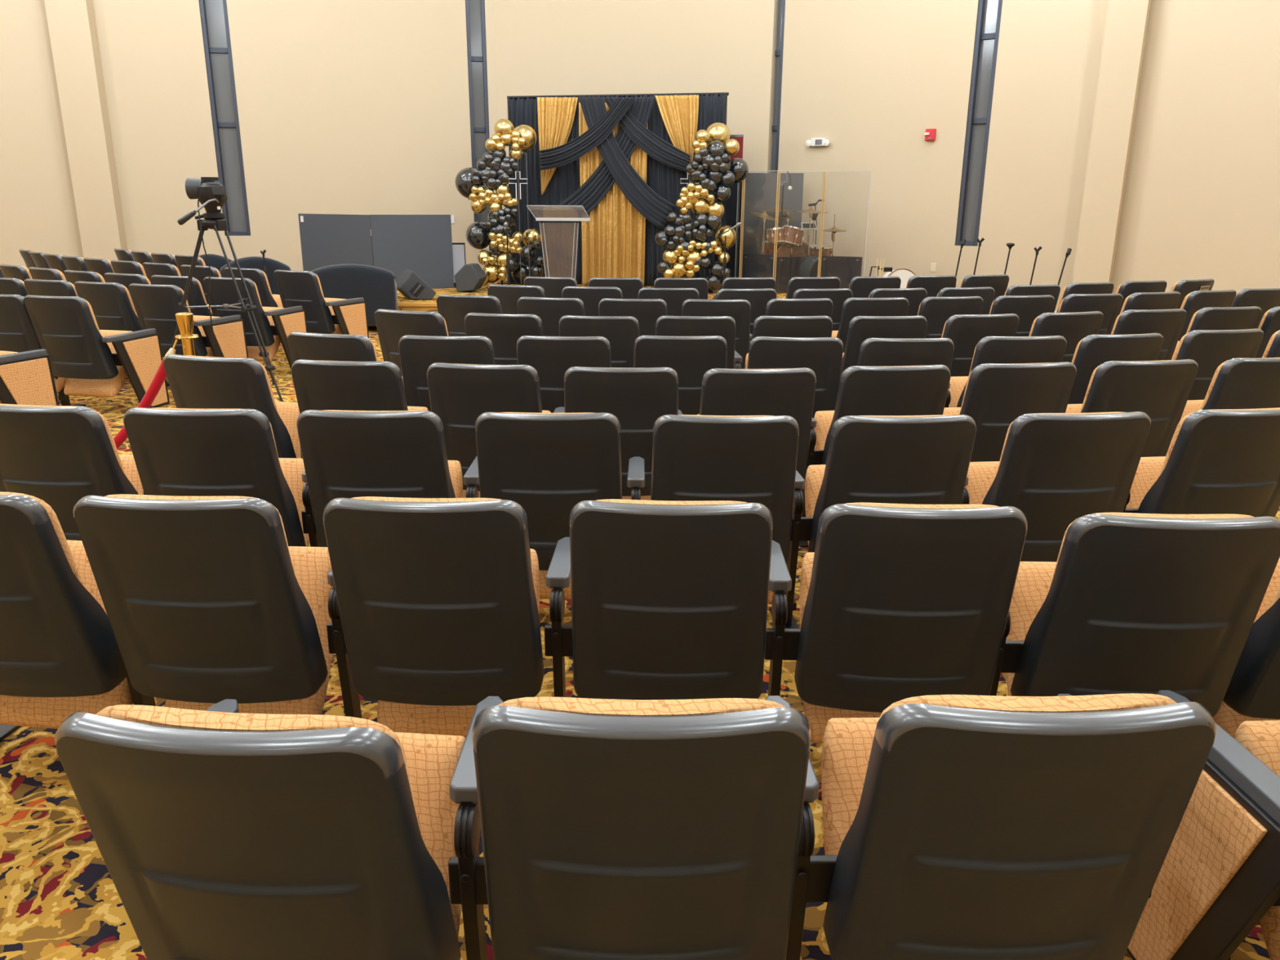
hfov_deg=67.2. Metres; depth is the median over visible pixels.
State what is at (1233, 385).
cushion
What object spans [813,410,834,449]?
seat cushion
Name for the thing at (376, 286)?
velvet armchair
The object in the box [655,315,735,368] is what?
seat
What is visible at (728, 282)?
seat
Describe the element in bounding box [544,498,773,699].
seat
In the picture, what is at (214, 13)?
window
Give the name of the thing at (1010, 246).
microphone stand
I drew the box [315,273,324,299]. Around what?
cushion
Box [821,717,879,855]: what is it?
seat cushion
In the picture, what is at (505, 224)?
microphone stand
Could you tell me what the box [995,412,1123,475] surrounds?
cushion
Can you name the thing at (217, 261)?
seat
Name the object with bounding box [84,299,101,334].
cushion
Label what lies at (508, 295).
seat
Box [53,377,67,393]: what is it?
seat cushion
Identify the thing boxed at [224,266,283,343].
seat
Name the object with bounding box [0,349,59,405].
seat
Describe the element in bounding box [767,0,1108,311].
wall
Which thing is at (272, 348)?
seat cushion
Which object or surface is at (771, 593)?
seat cushion
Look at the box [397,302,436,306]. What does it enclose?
trim
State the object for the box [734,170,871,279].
shield
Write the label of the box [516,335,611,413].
seat
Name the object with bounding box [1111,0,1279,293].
wall
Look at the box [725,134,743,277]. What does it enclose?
banner
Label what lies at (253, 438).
cushion
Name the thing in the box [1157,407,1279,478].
cushion
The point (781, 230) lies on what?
tom drum
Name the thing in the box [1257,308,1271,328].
cushion
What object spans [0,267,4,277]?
seat
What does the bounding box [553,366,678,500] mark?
seat
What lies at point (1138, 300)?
seat
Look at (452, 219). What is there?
wall outlet
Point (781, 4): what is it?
window
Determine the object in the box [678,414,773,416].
cushion
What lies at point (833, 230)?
cymbal stand
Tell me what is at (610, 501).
cushion
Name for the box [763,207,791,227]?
cymbal stand
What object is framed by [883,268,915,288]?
drum
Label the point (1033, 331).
cushion
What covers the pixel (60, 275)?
cushion
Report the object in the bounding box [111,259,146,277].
seat
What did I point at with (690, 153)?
cross
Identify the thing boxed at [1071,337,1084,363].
cushion
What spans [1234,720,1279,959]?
seat cushion
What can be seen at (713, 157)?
garland
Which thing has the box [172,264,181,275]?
cushion
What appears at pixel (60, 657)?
seat
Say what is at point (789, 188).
boom stand
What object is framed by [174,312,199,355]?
stanchion
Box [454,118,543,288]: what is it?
garland
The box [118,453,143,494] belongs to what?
seat cushion
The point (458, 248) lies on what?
screen
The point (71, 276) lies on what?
seat
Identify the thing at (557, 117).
drape
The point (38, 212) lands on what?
wall
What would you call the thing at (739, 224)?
microphone stand
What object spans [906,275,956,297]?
seat
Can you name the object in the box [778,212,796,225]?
cymbal stand
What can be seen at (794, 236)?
tom drum
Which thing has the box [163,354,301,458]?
seat
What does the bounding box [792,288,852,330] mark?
seat
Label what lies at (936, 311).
seat
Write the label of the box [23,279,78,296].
seat
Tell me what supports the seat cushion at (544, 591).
on the seat at (546, 464)
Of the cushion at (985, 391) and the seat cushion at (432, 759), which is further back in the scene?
the cushion at (985, 391)
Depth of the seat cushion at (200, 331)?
7.79 m
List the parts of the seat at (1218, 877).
armrest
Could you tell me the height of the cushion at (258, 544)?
0.410 m
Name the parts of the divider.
panel, panel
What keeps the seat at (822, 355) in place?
on the floor at (60, 899)
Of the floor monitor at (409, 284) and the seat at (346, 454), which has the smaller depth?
the seat at (346, 454)
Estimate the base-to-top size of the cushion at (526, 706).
0.410 m
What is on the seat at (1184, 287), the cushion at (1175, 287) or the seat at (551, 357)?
the cushion at (1175, 287)
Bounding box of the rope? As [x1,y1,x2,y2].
[113,339,177,448]
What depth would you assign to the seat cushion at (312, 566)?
2.67 m
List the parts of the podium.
panel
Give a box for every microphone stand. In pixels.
[259,249,277,294]
[503,222,509,284]
[715,222,741,279]
[955,239,966,287]
[973,237,984,275]
[1004,243,1014,274]
[1029,246,1041,284]
[1057,248,1071,284]
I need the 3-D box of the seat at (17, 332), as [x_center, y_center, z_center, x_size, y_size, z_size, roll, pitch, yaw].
[-4.452,-0.936,6.982,0.592,0.860,0.586,5,17,14]
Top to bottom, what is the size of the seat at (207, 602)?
0.860 m
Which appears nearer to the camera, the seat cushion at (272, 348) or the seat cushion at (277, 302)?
the seat cushion at (272, 348)
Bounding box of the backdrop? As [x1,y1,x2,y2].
[497,92,728,289]
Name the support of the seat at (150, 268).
on the floor at (60, 899)
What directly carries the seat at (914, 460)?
on the floor at (60, 899)
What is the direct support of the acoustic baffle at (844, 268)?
on the stage at (482, 291)
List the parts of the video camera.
mount plate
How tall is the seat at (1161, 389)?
0.860 m
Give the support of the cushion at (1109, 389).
on the seat at (1161, 389)
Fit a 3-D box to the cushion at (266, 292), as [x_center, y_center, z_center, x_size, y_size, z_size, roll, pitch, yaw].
[-3.733,-1.820,9.242,0.452,0.410,0.179,8,18,24]
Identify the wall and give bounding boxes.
[0,0,83,267]
[92,0,497,271]
[493,0,774,277]
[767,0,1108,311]
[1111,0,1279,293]
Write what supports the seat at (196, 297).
on the floor at (60, 899)
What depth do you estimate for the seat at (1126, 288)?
8.33 m
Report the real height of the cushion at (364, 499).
0.410 m
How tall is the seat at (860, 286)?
0.860 m
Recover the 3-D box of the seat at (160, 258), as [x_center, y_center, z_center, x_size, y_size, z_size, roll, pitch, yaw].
[-5.489,-2.298,11.592,0.592,0.860,0.586,15,22,40]
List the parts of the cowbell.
rod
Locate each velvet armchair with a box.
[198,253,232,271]
[219,256,291,294]
[311,263,398,326]
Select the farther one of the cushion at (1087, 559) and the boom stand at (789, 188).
the boom stand at (789, 188)
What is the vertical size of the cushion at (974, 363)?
0.410 m
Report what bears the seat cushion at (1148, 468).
on the seat at (1218, 461)
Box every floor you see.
[0,326,1279,959]
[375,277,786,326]
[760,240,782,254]
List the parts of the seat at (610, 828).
leg, armrest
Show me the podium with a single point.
(542, 213)
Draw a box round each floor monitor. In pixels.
[396,269,435,299]
[453,263,487,292]
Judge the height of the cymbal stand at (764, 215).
1.045 m
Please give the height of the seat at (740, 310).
0.860 m
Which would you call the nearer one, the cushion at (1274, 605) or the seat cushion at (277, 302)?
the cushion at (1274, 605)
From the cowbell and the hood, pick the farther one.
the cowbell
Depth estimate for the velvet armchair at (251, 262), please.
12.10 m
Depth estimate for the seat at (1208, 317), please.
6.33 m
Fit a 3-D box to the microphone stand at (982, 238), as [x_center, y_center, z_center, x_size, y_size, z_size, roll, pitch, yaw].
[3.498,-2.012,10.325,0.269,1.141,0.260,0,16,0]
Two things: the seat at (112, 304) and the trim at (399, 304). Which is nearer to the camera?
the seat at (112, 304)
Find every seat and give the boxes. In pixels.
[0,263,32,281]
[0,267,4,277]
[0,277,28,297]
[0,294,67,393]
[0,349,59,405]
[0,404,143,540]
[0,491,133,741]
[18,248,35,268]
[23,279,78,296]
[23,294,169,408]
[28,266,66,280]
[29,250,48,268]
[43,253,66,275]
[54,698,465,959]
[61,255,88,271]
[63,270,105,285]
[72,493,333,715]
[75,280,142,379]
[83,257,114,282]
[104,272,151,309]
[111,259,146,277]
[113,248,134,261]
[123,407,309,546]
[128,283,248,386]
[130,250,154,265]
[142,262,181,284]
[151,252,181,275]
[151,275,213,315]
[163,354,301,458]
[174,254,205,275]
[180,264,221,304]
[203,276,306,368]
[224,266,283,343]
[274,269,368,338]
[287,331,402,377]
[290,359,428,458]
[296,409,462,546]
[322,496,544,737]
[373,309,448,376]
[398,334,495,411]
[426,362,551,497]
[435,293,502,336]
[448,696,810,959]
[463,412,622,599]
[464,312,543,364]
[487,284,545,314]
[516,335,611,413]
[517,296,585,336]
[524,276,577,297]
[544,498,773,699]
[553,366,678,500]
[559,315,639,367]
[561,286,622,315]
[587,277,643,298]
[598,297,666,336]
[626,414,799,602]
[633,335,727,414]
[637,287,699,315]
[653,277,708,299]
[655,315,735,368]
[678,367,816,491]
[681,298,751,368]
[715,288,777,334]
[721,277,775,289]
[733,315,832,368]
[746,336,843,417]
[749,297,833,342]
[764,502,1027,743]
[764,693,1217,959]
[768,414,976,628]
[786,276,839,298]
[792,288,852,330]
[799,364,951,546]
[831,297,908,352]
[840,315,927,374]
[848,275,901,297]
[857,337,954,370]
[868,288,926,315]
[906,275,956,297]
[917,296,983,337]
[936,287,994,314]
[941,313,1019,376]
[942,361,1076,462]
[944,335,1066,407]
[960,274,1008,301]
[960,411,1151,561]
[989,294,1054,336]
[989,512,1279,717]
[1004,284,1060,312]
[1028,311,1103,362]
[1054,281,1113,312]
[1057,293,1123,334]
[1065,359,1198,457]
[1067,333,1163,404]
[1111,308,1186,360]
[1115,280,1166,315]
[1120,291,1180,313]
[1123,407,1279,517]
[1126,689,1279,959]
[1170,278,1214,308]
[1171,306,1261,359]
[1173,328,1263,399]
[1177,288,1236,341]
[1180,357,1279,419]
[1213,557,1279,737]
[1231,288,1279,328]
[1255,306,1279,358]
[1262,329,1279,357]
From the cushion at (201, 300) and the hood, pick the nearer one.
the hood
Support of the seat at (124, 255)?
on the floor at (60, 899)
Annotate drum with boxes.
[766,226,786,271]
[777,241,808,257]
[782,224,805,257]
[804,244,832,276]
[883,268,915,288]
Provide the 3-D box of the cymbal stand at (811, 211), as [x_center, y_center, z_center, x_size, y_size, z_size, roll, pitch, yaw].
[2.322,-3.158,13.170,0.491,1.107,0.510,0,16,0]
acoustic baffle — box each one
[742,253,775,277]
[775,256,817,291]
[819,255,862,288]
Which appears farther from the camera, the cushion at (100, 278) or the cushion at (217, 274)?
the cushion at (217, 274)
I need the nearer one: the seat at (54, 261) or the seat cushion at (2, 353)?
the seat cushion at (2, 353)
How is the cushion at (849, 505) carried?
on the seat at (899, 602)
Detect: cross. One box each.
[508,156,529,285]
[680,153,698,239]
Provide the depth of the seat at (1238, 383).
4.33 m
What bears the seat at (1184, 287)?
on the floor at (60, 899)
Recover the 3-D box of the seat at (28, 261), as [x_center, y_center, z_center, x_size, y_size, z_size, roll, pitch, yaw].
[-7.386,-2.462,12.107,0.586,0.860,0.592,-13,21,-38]
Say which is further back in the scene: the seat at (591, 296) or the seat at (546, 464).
the seat at (591, 296)
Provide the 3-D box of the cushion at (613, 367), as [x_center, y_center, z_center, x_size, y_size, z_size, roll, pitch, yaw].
[-0.079,-0.279,4.084,0.452,0.410,0.179,0,16,0]
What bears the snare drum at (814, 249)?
on the stage at (482, 291)
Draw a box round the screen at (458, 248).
[452,242,466,287]
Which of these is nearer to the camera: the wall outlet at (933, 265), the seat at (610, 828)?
the seat at (610, 828)
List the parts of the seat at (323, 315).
armrest, panel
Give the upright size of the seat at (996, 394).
0.860 m
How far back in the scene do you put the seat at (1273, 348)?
5.38 m
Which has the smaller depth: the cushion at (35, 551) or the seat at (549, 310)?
the cushion at (35, 551)
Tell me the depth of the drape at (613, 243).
13.42 m
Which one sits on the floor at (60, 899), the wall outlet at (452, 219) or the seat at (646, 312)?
the seat at (646, 312)
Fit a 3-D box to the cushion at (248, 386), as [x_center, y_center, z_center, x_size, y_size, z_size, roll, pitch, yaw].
[-1.839,-0.348,4.279,0.452,0.410,0.179,4,17,13]
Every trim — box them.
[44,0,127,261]
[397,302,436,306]
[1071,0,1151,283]
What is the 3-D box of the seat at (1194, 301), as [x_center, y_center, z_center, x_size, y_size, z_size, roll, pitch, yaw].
[4.358,-1.128,7.837,0.592,0.860,0.586,-5,17,-17]
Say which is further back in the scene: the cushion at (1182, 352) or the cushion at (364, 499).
the cushion at (1182, 352)
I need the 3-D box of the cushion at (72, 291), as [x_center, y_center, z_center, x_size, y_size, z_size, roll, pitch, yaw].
[-4.757,-1.426,7.879,0.452,0.410,0.179,6,17,18]
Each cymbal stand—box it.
[750,211,775,254]
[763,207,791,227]
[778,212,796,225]
[794,206,828,277]
[822,213,846,256]
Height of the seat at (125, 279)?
0.860 m
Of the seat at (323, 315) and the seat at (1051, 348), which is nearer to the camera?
the seat at (1051, 348)
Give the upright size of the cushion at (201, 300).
0.410 m
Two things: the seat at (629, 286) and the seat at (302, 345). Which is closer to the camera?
the seat at (302, 345)
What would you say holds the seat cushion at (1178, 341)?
on the seat at (1208, 317)
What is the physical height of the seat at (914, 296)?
0.860 m
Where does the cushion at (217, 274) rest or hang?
on the seat at (200, 273)
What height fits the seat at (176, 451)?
0.860 m
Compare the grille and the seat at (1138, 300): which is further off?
the grille
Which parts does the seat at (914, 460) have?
leg, armrest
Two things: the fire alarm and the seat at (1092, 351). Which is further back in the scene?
the fire alarm
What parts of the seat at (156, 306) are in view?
armrest, panel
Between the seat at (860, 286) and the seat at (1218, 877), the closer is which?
the seat at (1218, 877)
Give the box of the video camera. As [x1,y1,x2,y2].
[185,177,227,199]
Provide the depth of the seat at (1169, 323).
6.17 m
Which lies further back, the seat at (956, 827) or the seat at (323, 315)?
the seat at (323, 315)
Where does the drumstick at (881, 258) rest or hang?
in the holder
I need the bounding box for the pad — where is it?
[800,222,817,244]
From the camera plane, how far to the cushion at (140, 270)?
9.94 m
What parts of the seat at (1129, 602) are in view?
leg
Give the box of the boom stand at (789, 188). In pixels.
[779,171,791,246]
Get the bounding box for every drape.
[537,97,577,195]
[578,102,647,286]
[654,94,698,174]
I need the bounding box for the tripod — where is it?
[170,177,284,401]
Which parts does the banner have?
rail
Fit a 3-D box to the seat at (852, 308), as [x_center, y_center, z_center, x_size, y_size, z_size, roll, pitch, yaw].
[1.596,-0.936,7.121,0.592,0.860,0.586,-1,16,-3]
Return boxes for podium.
[526,204,590,279]
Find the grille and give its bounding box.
[814,139,822,144]
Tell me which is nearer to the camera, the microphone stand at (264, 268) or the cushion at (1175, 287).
the cushion at (1175, 287)
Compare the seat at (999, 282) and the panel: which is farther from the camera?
the panel
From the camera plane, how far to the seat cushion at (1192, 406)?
4.79 m
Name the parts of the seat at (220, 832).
armrest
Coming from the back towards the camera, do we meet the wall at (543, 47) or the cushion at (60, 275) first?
the wall at (543, 47)
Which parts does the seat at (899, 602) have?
leg, armrest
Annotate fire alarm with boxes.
[924,128,936,141]
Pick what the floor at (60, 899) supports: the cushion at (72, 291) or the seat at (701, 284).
the seat at (701, 284)
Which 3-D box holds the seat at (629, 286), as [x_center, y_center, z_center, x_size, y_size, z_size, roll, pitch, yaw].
[-0.266,-1.397,8.644,0.592,0.860,0.586,1,16,2]
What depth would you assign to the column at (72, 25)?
13.60 m
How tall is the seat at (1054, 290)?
0.860 m
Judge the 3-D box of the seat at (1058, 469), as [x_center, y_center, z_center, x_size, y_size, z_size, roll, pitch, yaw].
[1.391,0.126,3.502,0.592,0.860,0.586,0,16,-2]
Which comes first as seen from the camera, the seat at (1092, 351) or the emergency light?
the seat at (1092, 351)
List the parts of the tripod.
leg, pan handle, crown, leg, leg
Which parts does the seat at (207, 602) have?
leg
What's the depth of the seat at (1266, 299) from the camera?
7.69 m
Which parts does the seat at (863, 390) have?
leg, armrest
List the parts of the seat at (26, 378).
armrest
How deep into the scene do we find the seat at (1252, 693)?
2.40 m
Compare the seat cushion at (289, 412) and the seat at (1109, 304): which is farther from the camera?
the seat at (1109, 304)
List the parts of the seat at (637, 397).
armrest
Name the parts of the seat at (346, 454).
armrest, leg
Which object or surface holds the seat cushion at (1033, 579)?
on the seat at (1129, 602)
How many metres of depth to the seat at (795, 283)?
8.49 m
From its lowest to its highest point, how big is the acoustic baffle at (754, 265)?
0.480 m
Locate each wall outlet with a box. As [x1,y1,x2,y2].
[450,215,454,223]
[929,262,936,271]
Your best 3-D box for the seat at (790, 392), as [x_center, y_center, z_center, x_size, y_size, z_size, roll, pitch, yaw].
[0.429,-0.111,4.288,0.592,0.860,0.586,0,16,-1]
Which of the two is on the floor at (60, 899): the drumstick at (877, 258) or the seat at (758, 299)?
the seat at (758, 299)
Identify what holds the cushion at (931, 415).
on the seat at (914, 460)
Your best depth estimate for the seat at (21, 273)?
9.25 m
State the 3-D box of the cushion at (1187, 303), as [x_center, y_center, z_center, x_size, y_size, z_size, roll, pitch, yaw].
[4.460,-1.297,7.650,0.452,0.410,0.179,-6,18,-20]
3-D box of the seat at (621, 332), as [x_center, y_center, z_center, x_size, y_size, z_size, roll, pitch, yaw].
[-0.277,-0.617,5.991,0.592,0.860,0.586,2,17,7]
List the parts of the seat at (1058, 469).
armrest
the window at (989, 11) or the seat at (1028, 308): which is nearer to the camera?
the seat at (1028, 308)
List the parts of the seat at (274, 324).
armrest, panel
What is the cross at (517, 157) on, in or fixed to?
on the stage at (482, 291)
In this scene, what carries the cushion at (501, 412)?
on the seat at (546, 464)
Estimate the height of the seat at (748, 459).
0.860 m
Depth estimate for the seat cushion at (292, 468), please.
3.61 m
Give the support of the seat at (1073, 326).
on the floor at (60, 899)
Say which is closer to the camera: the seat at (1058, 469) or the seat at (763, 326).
the seat at (1058, 469)
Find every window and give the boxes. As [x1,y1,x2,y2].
[199,0,250,235]
[465,0,489,223]
[771,0,785,173]
[955,0,1002,246]
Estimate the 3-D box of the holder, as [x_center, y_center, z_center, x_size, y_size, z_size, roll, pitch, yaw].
[2.870,-2.371,11.701,0.299,0.445,0.299,14,21,38]
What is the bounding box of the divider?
[297,213,453,288]
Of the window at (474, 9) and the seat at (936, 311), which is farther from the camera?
the window at (474, 9)
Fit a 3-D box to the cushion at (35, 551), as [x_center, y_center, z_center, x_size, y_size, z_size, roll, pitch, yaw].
[-1.625,0.211,2.381,0.452,0.410,0.179,2,17,7]
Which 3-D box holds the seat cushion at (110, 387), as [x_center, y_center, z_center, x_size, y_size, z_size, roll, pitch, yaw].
[-3.921,-0.849,6.989,0.424,0.443,0.341,4,17,11]
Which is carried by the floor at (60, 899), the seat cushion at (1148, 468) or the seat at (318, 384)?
the seat at (318, 384)
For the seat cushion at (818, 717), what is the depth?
2.56 m
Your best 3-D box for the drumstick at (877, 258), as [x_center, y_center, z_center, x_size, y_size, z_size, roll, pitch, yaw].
[2.860,-2.482,11.637,0.026,0.385,0.015,0,16,0]
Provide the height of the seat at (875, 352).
0.860 m
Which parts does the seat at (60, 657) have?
leg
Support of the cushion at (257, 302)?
on the seat at (274, 324)
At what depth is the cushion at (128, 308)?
7.60 m
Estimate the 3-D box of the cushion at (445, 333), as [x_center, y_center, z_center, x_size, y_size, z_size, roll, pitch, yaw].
[-1.390,-0.842,5.971,0.452,0.410,0.179,6,17,19]
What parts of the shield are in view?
acrylic panel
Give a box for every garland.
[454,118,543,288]
[655,122,748,293]
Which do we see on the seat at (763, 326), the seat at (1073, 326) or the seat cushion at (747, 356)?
the seat cushion at (747, 356)
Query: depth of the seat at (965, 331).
5.86 m
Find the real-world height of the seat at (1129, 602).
0.860 m
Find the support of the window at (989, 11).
in the wall at (868, 78)
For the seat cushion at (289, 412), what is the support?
on the seat at (195, 382)
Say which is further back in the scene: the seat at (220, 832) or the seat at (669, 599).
the seat at (669, 599)
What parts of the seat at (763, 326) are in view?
armrest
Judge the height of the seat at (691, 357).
0.860 m
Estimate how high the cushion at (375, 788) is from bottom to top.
0.410 m
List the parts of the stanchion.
post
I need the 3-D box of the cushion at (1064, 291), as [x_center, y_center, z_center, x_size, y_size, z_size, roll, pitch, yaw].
[3.795,-1.484,8.273,0.452,0.410,0.179,-5,17,-17]
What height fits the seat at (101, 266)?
0.860 m
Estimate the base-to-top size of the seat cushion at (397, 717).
0.443 m
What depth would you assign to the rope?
4.72 m
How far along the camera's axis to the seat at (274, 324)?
8.23 m
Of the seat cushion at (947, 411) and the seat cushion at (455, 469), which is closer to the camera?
the seat cushion at (455, 469)
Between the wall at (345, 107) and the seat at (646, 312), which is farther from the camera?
the wall at (345, 107)
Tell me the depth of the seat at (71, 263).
10.60 m
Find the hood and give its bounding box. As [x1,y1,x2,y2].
[185,177,201,199]
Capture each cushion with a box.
[0,351,17,404]
[0,404,125,475]
[0,491,84,586]
[9,264,32,279]
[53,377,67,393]
[56,269,66,280]
[63,329,132,397]
[68,281,78,296]
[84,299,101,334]
[95,704,418,824]
[96,272,105,282]
[105,493,294,573]
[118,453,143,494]
[122,284,137,316]
[137,262,146,277]
[154,407,279,459]
[164,546,333,715]
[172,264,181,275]
[180,288,191,312]
[186,355,278,413]
[193,315,220,356]
[196,279,207,306]
[198,256,205,266]
[214,267,221,277]
[247,306,284,361]
[253,282,262,308]
[261,270,273,297]
[272,294,283,343]
[275,401,301,458]
[278,457,309,546]
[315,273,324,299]
[323,409,414,411]
[324,297,346,334]
[350,496,500,502]
[369,339,377,361]
[377,548,539,737]
[394,732,465,937]
[407,406,428,411]
[442,316,448,336]
[447,460,462,497]
[462,410,551,497]
[497,697,785,715]
[501,412,590,413]
[539,570,571,599]
[596,498,746,505]
[613,367,643,368]
[622,495,650,500]
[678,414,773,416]
[745,353,748,368]
[768,590,773,602]
[800,552,881,743]
[804,464,826,546]
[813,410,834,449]
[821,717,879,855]
[831,330,838,337]
[846,502,998,508]
[861,414,949,417]
[877,693,1177,721]
[942,407,960,415]
[947,376,968,407]
[960,362,1049,412]
[964,461,999,504]
[968,344,977,374]
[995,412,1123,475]
[1005,561,1056,696]
[1028,316,1037,336]
[1048,512,1254,590]
[1056,285,1066,312]
[1065,404,1082,413]
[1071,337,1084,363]
[1080,360,1168,413]
[1111,312,1122,334]
[1120,293,1132,313]
[1125,456,1165,508]
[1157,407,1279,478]
[1170,280,1179,291]
[1171,341,1179,359]
[1173,332,1189,359]
[1180,292,1191,308]
[1180,400,1204,419]
[1186,310,1199,333]
[1200,357,1267,409]
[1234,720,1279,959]
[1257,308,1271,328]
[1266,583,1279,610]
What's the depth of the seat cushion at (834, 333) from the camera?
7.25 m
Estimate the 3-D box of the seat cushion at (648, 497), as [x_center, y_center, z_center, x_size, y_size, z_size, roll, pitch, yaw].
[-0.079,-0.065,4.410,0.424,0.443,0.341,0,16,0]
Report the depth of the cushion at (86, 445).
3.21 m
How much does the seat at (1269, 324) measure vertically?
0.860 m
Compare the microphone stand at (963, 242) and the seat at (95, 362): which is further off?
the microphone stand at (963, 242)
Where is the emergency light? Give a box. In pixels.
[805,137,830,146]
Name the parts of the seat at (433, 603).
armrest, leg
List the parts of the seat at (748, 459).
armrest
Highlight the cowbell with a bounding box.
[811,213,817,244]
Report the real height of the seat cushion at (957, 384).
0.443 m
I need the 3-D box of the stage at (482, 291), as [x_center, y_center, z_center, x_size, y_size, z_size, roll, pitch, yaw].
[-0.633,-2.560,13.586,11.100,0.300,4.129,0,16,0]
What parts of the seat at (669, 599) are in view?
leg, armrest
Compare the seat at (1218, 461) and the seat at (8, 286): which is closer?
the seat at (1218, 461)
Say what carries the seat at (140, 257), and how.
on the floor at (60, 899)
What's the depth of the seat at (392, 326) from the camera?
5.84 m
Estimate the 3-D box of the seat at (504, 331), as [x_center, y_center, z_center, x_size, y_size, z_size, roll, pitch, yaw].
[-0.832,-0.644,6.071,0.592,0.860,0.586,4,17,12]
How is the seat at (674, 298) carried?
on the floor at (60, 899)
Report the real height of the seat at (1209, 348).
0.860 m
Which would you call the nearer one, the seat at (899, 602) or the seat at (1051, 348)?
the seat at (899, 602)
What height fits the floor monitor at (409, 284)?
0.341 m
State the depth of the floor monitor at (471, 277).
12.69 m
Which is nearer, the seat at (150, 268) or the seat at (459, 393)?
the seat at (459, 393)
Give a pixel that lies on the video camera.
(192, 184)
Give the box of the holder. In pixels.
[869,266,892,276]
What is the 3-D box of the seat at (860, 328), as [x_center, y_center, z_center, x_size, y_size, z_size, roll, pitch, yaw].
[1.417,-0.630,6.074,0.592,0.860,0.586,0,16,-2]
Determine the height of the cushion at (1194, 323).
0.410 m
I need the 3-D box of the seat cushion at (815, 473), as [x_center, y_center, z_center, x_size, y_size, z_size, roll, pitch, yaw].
[0.838,0.190,3.563,0.424,0.443,0.341,-1,16,-4]
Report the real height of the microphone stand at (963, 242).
1.119 m
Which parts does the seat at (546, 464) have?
armrest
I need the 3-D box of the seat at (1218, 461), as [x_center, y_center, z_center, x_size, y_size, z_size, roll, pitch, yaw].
[1.991,0.108,3.578,0.592,0.860,0.586,-1,16,-4]
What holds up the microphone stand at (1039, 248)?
on the floor at (60, 899)
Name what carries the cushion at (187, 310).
on the seat at (156, 306)
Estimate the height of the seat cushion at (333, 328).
0.443 m
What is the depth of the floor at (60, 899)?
2.36 m
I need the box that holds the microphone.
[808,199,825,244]
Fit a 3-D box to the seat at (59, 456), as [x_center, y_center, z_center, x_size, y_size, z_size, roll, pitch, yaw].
[-2.043,0.098,3.522,0.592,0.860,0.586,3,17,9]
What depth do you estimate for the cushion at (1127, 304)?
7.31 m
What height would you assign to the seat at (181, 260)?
0.860 m
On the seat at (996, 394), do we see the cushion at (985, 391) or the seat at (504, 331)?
the cushion at (985, 391)
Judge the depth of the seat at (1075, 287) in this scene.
8.11 m
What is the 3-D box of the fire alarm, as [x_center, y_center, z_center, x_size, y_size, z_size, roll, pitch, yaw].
[3.877,-4.615,12.874,0.130,0.150,0.080,11,19,32]
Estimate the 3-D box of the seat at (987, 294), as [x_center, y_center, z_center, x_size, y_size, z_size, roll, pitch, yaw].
[2.502,-1.174,7.952,0.592,0.860,0.586,-2,17,-8]
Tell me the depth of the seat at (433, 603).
2.32 m
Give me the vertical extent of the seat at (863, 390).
0.860 m
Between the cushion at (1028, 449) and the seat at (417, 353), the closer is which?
the cushion at (1028, 449)
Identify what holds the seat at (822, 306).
on the floor at (60, 899)
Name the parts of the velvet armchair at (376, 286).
arm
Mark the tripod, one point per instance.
(213, 217)
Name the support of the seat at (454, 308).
on the floor at (60, 899)
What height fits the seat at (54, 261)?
0.860 m
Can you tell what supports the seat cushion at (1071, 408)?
on the seat at (1161, 389)
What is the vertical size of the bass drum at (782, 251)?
0.556 m
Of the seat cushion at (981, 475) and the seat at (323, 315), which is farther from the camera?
the seat at (323, 315)
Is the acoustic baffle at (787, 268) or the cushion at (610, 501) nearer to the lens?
the cushion at (610, 501)
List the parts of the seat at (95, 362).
leg, armrest, panel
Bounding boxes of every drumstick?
[875,257,877,276]
[879,257,881,276]
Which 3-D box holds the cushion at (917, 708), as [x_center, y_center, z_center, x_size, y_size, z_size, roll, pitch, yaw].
[0.572,0.495,1.467,0.452,0.410,0.179,0,16,-1]
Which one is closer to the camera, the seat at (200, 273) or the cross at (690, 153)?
the seat at (200, 273)
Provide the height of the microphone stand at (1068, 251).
1.054 m
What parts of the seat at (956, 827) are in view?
armrest, leg, armrest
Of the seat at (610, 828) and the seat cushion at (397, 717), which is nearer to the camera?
the seat at (610, 828)
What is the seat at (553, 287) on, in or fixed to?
on the floor at (60, 899)
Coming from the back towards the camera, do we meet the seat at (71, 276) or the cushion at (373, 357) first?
the seat at (71, 276)
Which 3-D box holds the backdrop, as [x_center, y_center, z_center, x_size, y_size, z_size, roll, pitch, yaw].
[-0.355,-4.025,13.493,3.596,2.567,0.542,4,17,13]
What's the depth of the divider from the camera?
13.03 m
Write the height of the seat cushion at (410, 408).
0.443 m
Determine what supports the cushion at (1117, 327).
on the seat at (1169, 323)
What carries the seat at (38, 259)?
on the floor at (60, 899)

